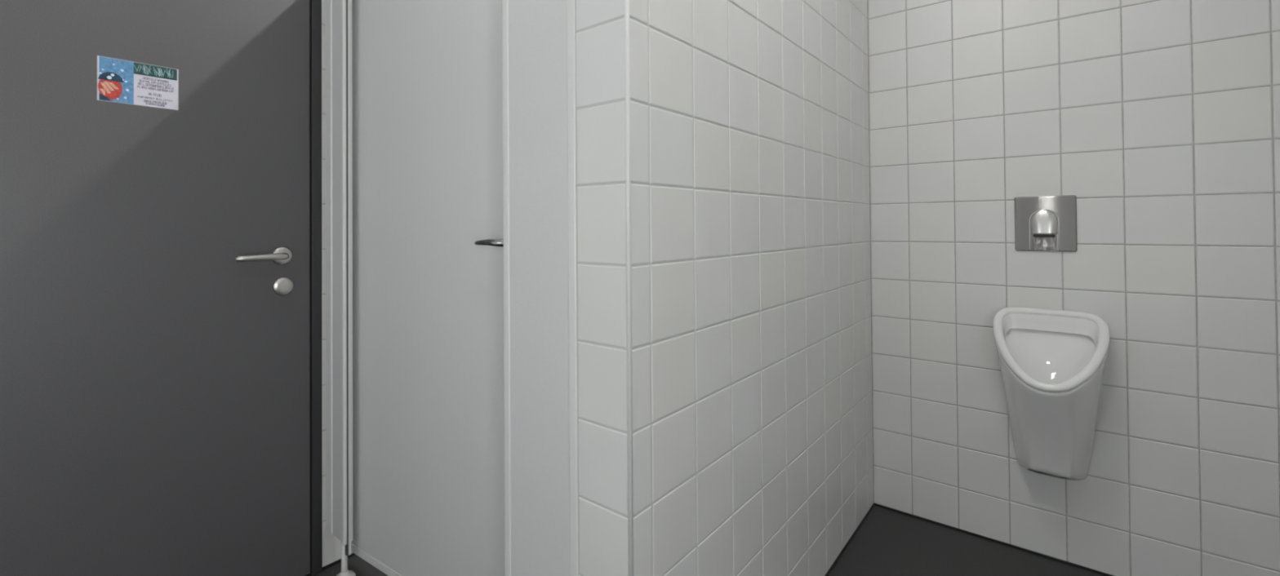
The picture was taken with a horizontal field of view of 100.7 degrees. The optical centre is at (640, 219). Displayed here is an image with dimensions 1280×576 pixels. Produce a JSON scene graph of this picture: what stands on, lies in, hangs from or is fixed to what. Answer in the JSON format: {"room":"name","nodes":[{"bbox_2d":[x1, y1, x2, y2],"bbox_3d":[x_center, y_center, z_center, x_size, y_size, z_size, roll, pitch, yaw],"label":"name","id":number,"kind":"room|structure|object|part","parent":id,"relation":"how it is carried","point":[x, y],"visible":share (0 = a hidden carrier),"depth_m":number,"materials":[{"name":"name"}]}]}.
{"room":"public restroom","nodes":[
{"label":"public restroom","id":0,"kind":"room"},
{"bbox_2d":[321,0,353,567],"bbox_3d":[-1.187,-0.144,1.716,0.140,2.600,3.300,-1,-1,38],"label":"wall","id":1,"kind":"structure","parent":0,"point":[331,545],"depth_m":1.76,"materials":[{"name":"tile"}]},
{"bbox_2d":[0,0,322,575],"bbox_3d":[-1.377,0.124,1.386,0.166,2.060,0.978,-1,-1,38],"label":"door","id":2,"kind":"structure","parent":1,"relation":"in","point":[161,268],"depth_m":1.44,"materials":[{"name":"metal"}]},
{"bbox_2d":[97,55,178,110],"bbox_3d":[-1.338,-0.360,1.417,0.002,0.114,0.159,-1,-1,38],"label":"door sign","id":3,"kind":"object","parent":2,"relation":"attached to","point":[118,81],"visible":1,"depth_m":1.41,"materials":[{"name":"paper"}]},
{"bbox_3d":[-1.366,-0.360,1.383,0.001,0.112,0.064,-1,-1,38],"label":"picture panel","id":4,"kind":"part","parent":3,"relation":"part of","materials":[{"name":"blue paper"}]},
{"bbox_3d":[-1.140,0.114,1.599,0.060,0.021,0.145,-1,-1,38],"label":"handle","id":5,"kind":"part","parent":2,"relation":"part of","materials":[{"name":"metal"}]},
{"bbox_3d":[-1.400,0.124,1.403,0.110,2.060,0.978,-1,-1,38],"label":"frame","id":6,"kind":"part","parent":2,"relation":"part of","materials":[{"name":"metal"}]},
{"bbox_2d":[322,553,355,569],"bbox_3d":[-0.572,1.155,2.347,0.005,0.008,1.538,-1,-1,38],"label":"baseboard","id":7,"kind":"structure","parent":1,"relation":"attached to","point":[351,554],"depth_m":1.78,"materials":[{"name":"plastic"}]},
{"bbox_2d":[304,505,1105,575],"bbox_3d":[-0.053,1.188,0.821,3.017,0.100,3.520,-1,-1,38],"label":"floor","id":8,"kind":"structure","parent":0,"point":[887,543],"depth_m":1.79,"materials":[{"name":"grey plastic"}]},
{"bbox_2d":[325,0,578,575],"bbox_3d":[-0.551,0.164,1.447,1.182,1.970,0.160,-1,-1,38],"label":"wall","id":9,"kind":"structure","parent":8,"relation":"on","point":[451,319],"depth_m":1.46,"materials":[{"name":"white laminate"}]},
{"bbox_3d":[-0.972,0.117,1.727,0.092,1.825,0.026,-1,-1,38],"label":"filler panel","id":10,"kind":"part","parent":9,"relation":"part of","materials":[{"name":"white laminate"}]},
{"bbox_3d":[-0.943,0.117,1.686,0.016,1.825,0.012,-1,-1,38],"label":"hinge post","id":11,"kind":"part","parent":9,"relation":"part of","materials":[{"name":"silver metal"}]},
{"bbox_3d":[-0.948,1.085,1.697,0.021,0.112,0.021,-1,-1,38],"label":"foot stem","id":12,"kind":"part","parent":9,"relation":"part of","materials":[{"name":"white plastic"}]},
{"bbox_3d":[-0.594,0.132,1.523,0.872,1.859,0.028,-1,-1,34],"label":"door","id":13,"kind":"part","parent":9,"relation":"part of","materials":[{"name":"white laminate"}]},
{"bbox_3d":[-0.343,0.058,1.301,0.137,0.052,0.068,-1,-1,38],"label":"door handle","id":14,"kind":"part","parent":9,"relation":"part of","materials":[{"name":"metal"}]},
{"bbox_3d":[-0.206,0.108,1.117,0.190,1.830,0.028,-1,-1,38],"label":"fixed panel","id":15,"kind":"part","parent":9,"relation":"part of","materials":[{"name":"white laminate"}]},
{"bbox_2d":[575,0,873,575],"bbox_3d":[0.399,-0.157,1.590,0.134,2.600,1.525,-1,-1,38],"label":"wall","id":16,"kind":"structure","parent":0,"point":[751,269],"depth_m":1.22,"materials":[{"name":"tile"}]},
{"bbox_2d":[624,0,633,575],"bbox_3d":[-0.024,-0.160,0.957,0.010,2.600,0.010,-1,-1,38],"label":"trim","id":17,"kind":"structure","parent":16,"relation":"attached to","point":[627,46],"depth_m":0.95,"materials":[{"name":"silver metal"}]},
{"bbox_2d":[824,502,874,575],"bbox_3d":[0.463,1.139,1.532,0.005,0.007,1.524,-1,-1,38],"label":"baseboard","id":18,"kind":"structure","parent":16,"relation":"attached to","point":[873,505],"depth_m":1.87,"materials":[{"name":"plastic"}]},
{"bbox_2d":[867,0,1279,575],"bbox_3d":[0.976,-0.155,2.181,2.867,2.600,0.120,-1,-1,38],"label":"wall","id":19,"kind":"structure","parent":0,"point":[1161,118],"depth_m":1.70,"materials":[{"name":"tile"}]},
{"bbox_2d":[874,502,1114,575],"bbox_3d":[1.501,1.133,1.677,1.450,0.007,0.006,-1,-1,38],"label":"baseboard","id":20,"kind":"structure","parent":19,"relation":"attached to","point":[876,504],"depth_m":1.86,"materials":[{"name":"plastic"}]},
{"bbox_2d":[1013,195,1077,252],"bbox_3d":[1.360,0.016,1.786,0.167,0.186,0.020,-1,-1,38],"label":"flush plate","id":21,"kind":"object","parent":19,"relation":"attached to","point":[1046,223],"visible":1,"depth_m":1.78,"materials":[{"name":"metal"}]},
{"bbox_2d":[1031,210,1057,234],"bbox_3d":[1.356,0.009,1.785,0.071,0.080,0.014,-1,-1,38],"label":"hood","id":22,"kind":"object","parent":21,"relation":"attached to","point":[1042,222],"depth_m":1.78,"materials":[{"name":"metal"}]},
{"bbox_2d":[992,306,1110,480],"bbox_3d":[1.287,0.581,1.673,0.300,0.562,0.281,-1,-1,38],"label":"urinal","id":23,"kind":"object","parent":19,"relation":"attached to","point":[1052,362],"visible":1,"depth_m":1.68,"materials":[{"name":"white ceramic"}]},
{"bbox_2d":[1002,313,1098,383],"bbox_3d":[1.284,0.440,1.671,0.247,0.240,0.227,-1,-1,38],"label":"bowl","id":24,"kind":"object","parent":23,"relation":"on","point":[1037,348],"depth_m":1.72,"materials":[{"name":"white ceramic"}]}
]}

